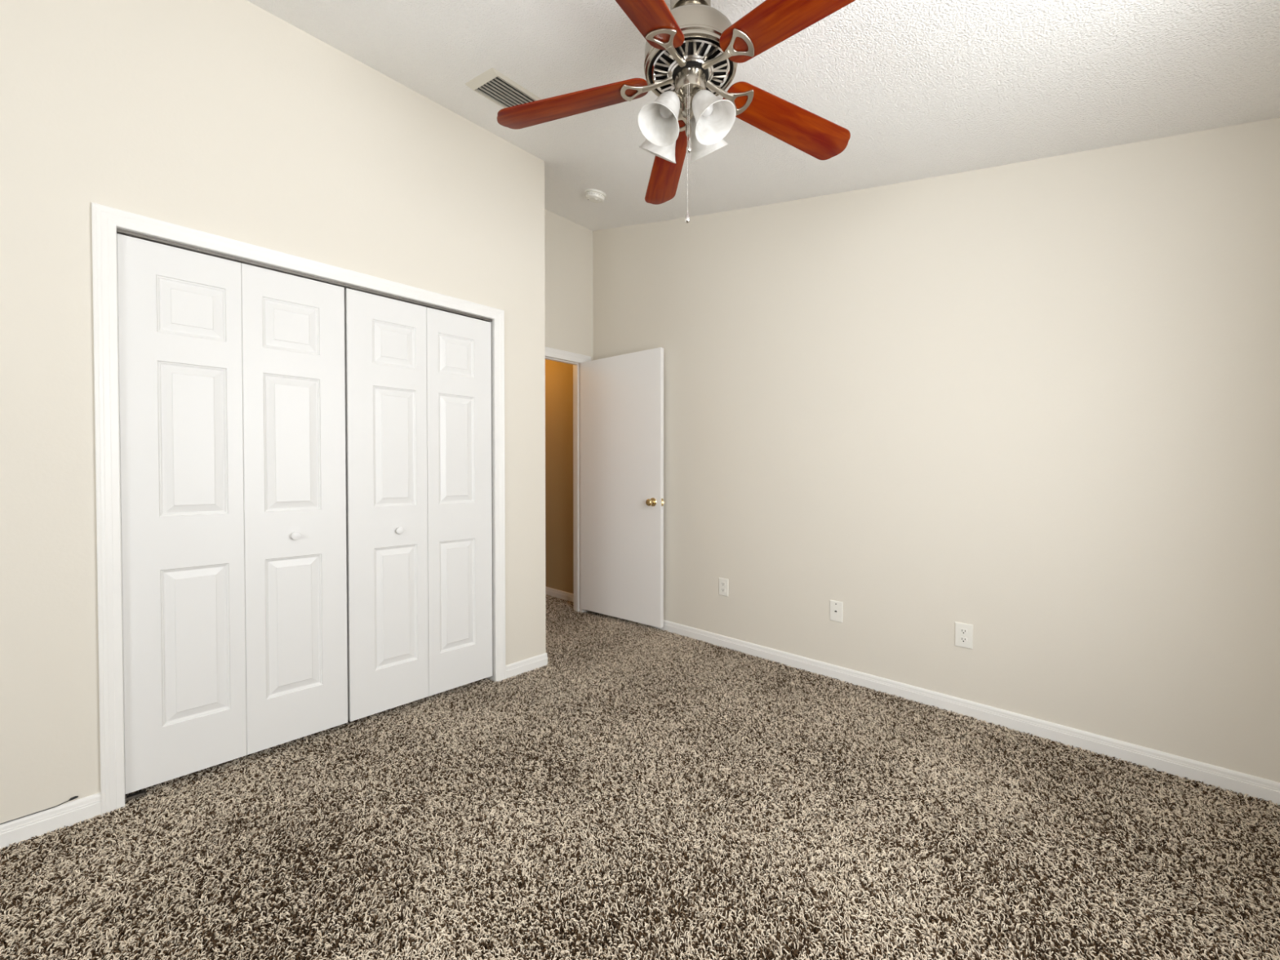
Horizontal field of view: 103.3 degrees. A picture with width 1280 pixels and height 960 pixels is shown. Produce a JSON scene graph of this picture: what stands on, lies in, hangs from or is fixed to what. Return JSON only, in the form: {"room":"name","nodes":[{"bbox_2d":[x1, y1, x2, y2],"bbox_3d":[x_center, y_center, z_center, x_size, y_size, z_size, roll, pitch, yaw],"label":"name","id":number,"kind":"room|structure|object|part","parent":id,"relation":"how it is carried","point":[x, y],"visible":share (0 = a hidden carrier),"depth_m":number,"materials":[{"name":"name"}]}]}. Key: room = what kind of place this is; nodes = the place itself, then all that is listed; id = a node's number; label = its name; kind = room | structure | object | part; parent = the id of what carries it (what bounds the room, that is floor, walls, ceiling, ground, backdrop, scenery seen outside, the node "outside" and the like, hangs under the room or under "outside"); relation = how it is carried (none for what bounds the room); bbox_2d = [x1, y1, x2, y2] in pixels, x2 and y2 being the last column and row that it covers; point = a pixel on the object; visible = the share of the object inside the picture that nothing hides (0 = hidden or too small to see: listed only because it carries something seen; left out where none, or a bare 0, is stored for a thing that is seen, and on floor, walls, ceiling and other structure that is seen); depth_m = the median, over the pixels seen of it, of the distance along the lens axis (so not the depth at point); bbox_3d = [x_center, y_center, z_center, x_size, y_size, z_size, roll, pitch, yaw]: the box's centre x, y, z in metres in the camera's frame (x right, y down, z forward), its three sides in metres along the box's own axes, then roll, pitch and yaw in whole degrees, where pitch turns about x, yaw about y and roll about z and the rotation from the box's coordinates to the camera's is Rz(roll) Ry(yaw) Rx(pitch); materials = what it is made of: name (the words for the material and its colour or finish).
{"room":"empty bedroom","nodes":[
{"label":"empty bedroom","id":0,"kind":"room"},
{"bbox_2d":[0,0,546,823],"bbox_3d":[-2.064,-0.377,1.632,0.100,3.100,4.193,1,1,44],"label":"wall","id":1,"kind":"structure","parent":0,"point":[227,118],"depth_m":1.87,"materials":[{"name":"beige paint"}]},
{"bbox_2d":[0,792,101,848],"bbox_3d":[-2.673,1.143,0.931,0.014,0.080,2.305,1,1,44],"label":"baseboard","id":2,"kind":"structure","parent":1,"relation":"attached to","point":[68,814],"depth_m":1.68,"materials":[{"name":"white paint"}]},
{"bbox_2d":[0,795,78,824],"bbox_3d":[-2.243,1.088,1.381,0.008,0.017,0.952,1,1,44],"label":"cable","id":3,"kind":"object","parent":2,"relation":"on","point":[74,797],"visible":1,"depth_m":1.67,"materials":[{"name":"grey plastic"}]},
{"bbox_2d":[124,789,146,800],"bbox_3d":[-1.842,1.143,1.849,0.034,0.018,0.054,1,1,44],"label":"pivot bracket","id":4,"kind":"object","parent":1,"relation":"attached to","point":[143,792],"visible":0.95,"depth_m":1.85,"materials":[{"name":"grey metal"}]},
{"bbox_2d":[91,202,505,816],"bbox_3d":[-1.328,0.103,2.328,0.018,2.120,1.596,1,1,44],"label":"trim","id":5,"kind":"structure","parent":1,"relation":"attached to","point":[105,220],"depth_m":1.78,"materials":[{"name":"white paint"}]},
{"bbox_2d":[116,228,492,322],"bbox_3d":[-1.356,-0.889,2.339,0.032,0.020,1.476,1,1,44],"label":"closet track","id":6,"kind":"object","parent":1,"relation":"attached to","point":[122,232],"visible":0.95,"depth_m":2.16,"materials":[{"name":"grey metal"}]},
{"bbox_2d":[116,233,347,794],"bbox_3d":[-1.605,0.125,2.071,0.059,2.003,0.724,1,1,44],"label":"door","id":7,"kind":"structure","parent":6,"relation":"hanging from","point":[232,374],"depth_m":2.02,"materials":[{"name":"white paint"}]},
{"bbox_3d":[-1.482,0.240,2.179,0.027,0.035,0.035,1,1,44],"label":"knob","id":8,"kind":"part","parent":7,"relation":"part of","materials":[{"name":"white paint"}]},
{"bbox_2d":[344,288,492,721],"bbox_3d":[-1.096,0.118,2.607,0.059,2.003,0.735,1,1,44],"label":"door","id":9,"kind":"structure","parent":6,"relation":"hanging from","point":[418,378],"depth_m":2.56,"materials":[{"name":"white paint"}]},
{"bbox_3d":[-1.184,0.248,2.492,0.027,0.035,0.035,1,1,44],"label":"knob","id":10,"kind":"part","parent":9,"relation":"part of","materials":[{"name":"white paint"}]},
{"bbox_2d":[505,653,546,679],"bbox_3d":[-0.679,1.113,3.028,0.014,0.080,0.292,1,1,44],"label":"baseboard","id":11,"kind":"structure","parent":1,"relation":"attached to","point":[513,669],"depth_m":3.02,"materials":[{"name":"white paint"}]},
{"bbox_2d":[545,359,573,593],"bbox_3d":[-1.016,-0.133,5.101,1.645,2.512,0.100,1,1,44],"label":"wall","id":12,"kind":"structure","parent":0,"point":[558,375],"depth_m":4.80,"materials":[{"name":"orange paint"}]},
{"bbox_2d":[545,586,573,602],"bbox_3d":[-1.055,1.083,5.078,1.644,0.080,0.014,1,1,44],"label":"baseboard","id":13,"kind":"structure","parent":12,"relation":"attached to","point":[566,596],"depth_m":4.79,"materials":[{"name":"white paint"}]},
{"bbox_2d":[544,208,592,612],"bbox_3d":[-0.839,-0.500,4.005,0.115,3.278,1.137,1,1,44],"label":"wall","id":14,"kind":"structure","parent":0,"point":[568,245],"depth_m":4.17,"materials":[{"name":"beige paint"}]},
{"bbox_2d":[545,355,583,612],"bbox_3d":[-0.828,0.065,4.024,0.115,2.147,0.893,1,1,44],"label":"trim","id":15,"kind":"structure","parent":14,"relation":"attached to","point":[576,366],"depth_m":4.33,"materials":[{"name":"white paint"}]},
{"bbox_2d":[545,346,591,612],"bbox_3d":[-0.774,0.044,3.984,0.018,2.189,1.021,1,1,44],"label":"trim","id":16,"kind":"structure","parent":14,"relation":"attached to","point":[549,352],"depth_m":4.14,"materials":[{"name":"white paint"}]},
{"bbox_2d":[580,346,664,627],"bbox_3d":[-0.181,0.057,4.008,0.874,2.080,0.110,1,1,39],"label":"door","id":17,"kind":"structure","parent":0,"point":[622,502],"depth_m":3.98,"materials":[{"name":"white paint"}]},
{"bbox_3d":[0.078,0.166,3.770,0.065,0.065,0.064,1,1,39],"label":"knob","id":18,"kind":"part","parent":17,"relation":"part of","materials":[{"name":"gold metal"}]},
{"bbox_2d":[0,597,1279,959],"bbox_3d":[-1.454,1.221,1.826,5.750,0.100,5.380,1,1,44],"label":"floor","id":19,"kind":"structure","parent":0,"point":[664,711],"depth_m":1.52,"materials":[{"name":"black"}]},
{"bbox_2d":[0,594,1279,959],"bbox_3d":[-0.633,1.163,2.107,4.874,0.022,3.748,1,1,44],"label":"carpet","id":20,"kind":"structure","parent":19,"relation":"on","point":[588,642],"depth_m":1.65,"materials":[{"name":"brown carpet"}]},
{"bbox_2d":[246,0,1279,231],"bbox_3d":[-0.802,-1.731,1.162,4.150,1.007,5.380,1,1,44],"label":"ceiling","id":21,"kind":"structure","parent":0,"point":[921,89],"depth_m":1.98,"materials":[{"name":"white paint"}]},
{"bbox_2d":[465,67,541,108],"bbox_3d":[-0.609,-1.838,2.441,0.246,0.063,0.372,1,1,44],"label":"ceiling vent","id":22,"kind":"object","parent":21,"relation":"in","point":[491,84],"visible":0.64,"depth_m":2.38,"materials":[{"name":"white metal"}]},
{"bbox_2d":[584,188,605,203],"bbox_3d":[-0.306,-1.952,3.478,0.144,0.073,0.147,1,1,33],"label":"smoke detector","id":23,"kind":"object","parent":21,"relation":"attached to","point":[593,195],"visible":1,"depth_m":3.44,"materials":[{"name":"white plastic"}]},
{"bbox_2d":[497,0,855,223],"bbox_3d":[0.191,-1.216,1.622,1.261,0.776,1.296,1,1,44],"label":"ceiling fan","id":24,"kind":"object","parent":21,"relation":"hanging from","point":[693,51],"visible":1,"depth_m":1.64,"materials":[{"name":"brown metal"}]},
{"bbox_3d":[-0.237,-1.290,1.742,0.539,0.075,0.141,0,1,11],"label":"blade","id":25,"kind":"part","parent":24,"relation":"part of","materials":[{"name":"brown wood"}]},
{"bbox_3d":[-0.035,-1.284,1.304,0.141,0.075,0.539,0,1,29],"label":"blade","id":26,"kind":"part","parent":24,"relation":"part of","materials":[{"name":"brown wood"}]},
{"bbox_3d":[0.073,-1.174,1.762,0.146,0.155,0.139,1,1,44],"label":"lamp shade","id":27,"kind":"part","parent":24,"relation":"part of","materials":[{"name":"white glass"}]},
{"bbox_3d":[0.058,-1.161,1.595,0.133,0.153,0.133,0,1,8],"label":"lamp shade","id":28,"kind":"part","parent":24,"relation":"part of","materials":[{"name":"white glass"}]},
{"bbox_3d":[0.087,-1.194,1.617,0.045,0.071,0.056,1,1,44],"label":"bulb","id":29,"kind":"part","parent":24,"relation":"part of","materials":[{"name":"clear glass"}]},
{"bbox_3d":[0.117,-1.295,2.070,0.141,0.075,0.539,0,1,-7],"label":"blade","id":30,"kind":"part","parent":24,"relation":"part of","materials":[{"name":"brown wood"}]},
{"bbox_3d":[0.152,-1.074,1.621,0.002,0.431,0.002,1,1,44],"label":"pull chain","id":31,"kind":"part","parent":24,"relation":"part of","materials":[{"name":"silver metal"}]},
{"bbox_2d":[648,36,732,93],"bbox_3d":[0.165,-1.339,1.662,0.272,0.020,0.272,1,1,44],"label":"motor","id":32,"kind":"object","parent":24,"relation":"attached to","point":[698,52],"depth_m":1.62,"materials":[{"name":"silver metal"}]},
{"bbox_3d":[0.206,-1.196,1.615,0.057,0.071,0.045,1,1,44],"label":"bulb","id":33,"kind":"part","parent":24,"relation":"part of","materials":[{"name":"white glass"}]},
{"bbox_3d":[0.230,-1.176,1.766,0.143,0.155,0.133,0,1,-16],"label":"lamp shade","id":34,"kind":"part","parent":24,"relation":"part of","materials":[{"name":"white glass"}]},
{"bbox_3d":[0.235,-1.163,1.591,0.135,0.154,0.133,0,1,-5],"label":"lamp shade","id":35,"kind":"part","parent":24,"relation":"part of","materials":[{"name":"white glass"}]},
{"bbox_3d":[0.538,-1.292,1.835,0.539,0.075,0.141,0,1,-25],"label":"blade","id":36,"kind":"part","parent":24,"relation":"part of","materials":[{"name":"brown wood"}]},
{"bbox_3d":[0.445,-1.285,1.361,0.141,0.075,0.539,-1,1,-43],"label":"blade","id":37,"kind":"part","parent":24,"relation":"part of","materials":[{"name":"brown wood"}]},
{"bbox_2d":[592,117,1279,782],"bbox_3d":[1.021,-0.490,3.091,3.880,3.283,0.100,1,1,44],"label":"wall","id":38,"kind":"structure","parent":0,"point":[1033,405],"depth_m":2.37,"materials":[{"name":"beige paint"}]},
{"bbox_2d":[719,577,728,596],"bbox_3d":[0.570,0.732,3.462,0.075,0.118,0.009,1,1,44],"label":"wall outlet","id":39,"kind":"object","parent":38,"relation":"attached to","point":[723,583],"visible":1,"depth_m":3.46,"materials":[{"name":"white plastic"}]},
{"bbox_2d":[829,600,843,622],"bbox_3d":[1.133,0.758,2.927,0.075,0.118,0.009,1,1,44],"label":"wall jack","id":40,"kind":"object","parent":38,"relation":"attached to","point":[836,607],"visible":1,"depth_m":2.92,"materials":[{"name":"white plastic"}]},
{"bbox_2d":[633,619,1279,806],"bbox_3d":[0.982,1.112,3.073,3.840,0.080,0.014,1,1,44],"label":"baseboard","id":41,"kind":"structure","parent":38,"relation":"attached to","point":[1238,782],"depth_m":2.33,"materials":[{"name":"white paint"}]},
{"bbox_2d":[955,622,973,648],"bbox_3d":[1.592,0.765,2.491,0.075,0.118,0.009,1,1,44],"label":"wall outlet","id":42,"kind":"object","parent":38,"relation":"attached to","point":[963,632],"visible":1,"depth_m":2.49,"materials":[{"name":"white plastic"}]},
{"bbox_2d":[959,636,967,643],"bbox_3d":[1.590,0.785,2.489,0.034,0.027,0.003,1,1,44],"label":"receptacle","id":43,"kind":"object","parent":42,"relation":"attached to","point":[962,639],"depth_m":2.49,"materials":[{"name":"white plastic"}]},
{"bbox_2d":[959,628,967,634],"bbox_3d":[1.590,0.744,2.488,0.034,0.027,0.003,1,1,44],"label":"receptacle","id":44,"kind":"object","parent":42,"relation":"attached to","point":[962,631],"depth_m":2.49,"materials":[{"name":"white plastic"}]}
]}

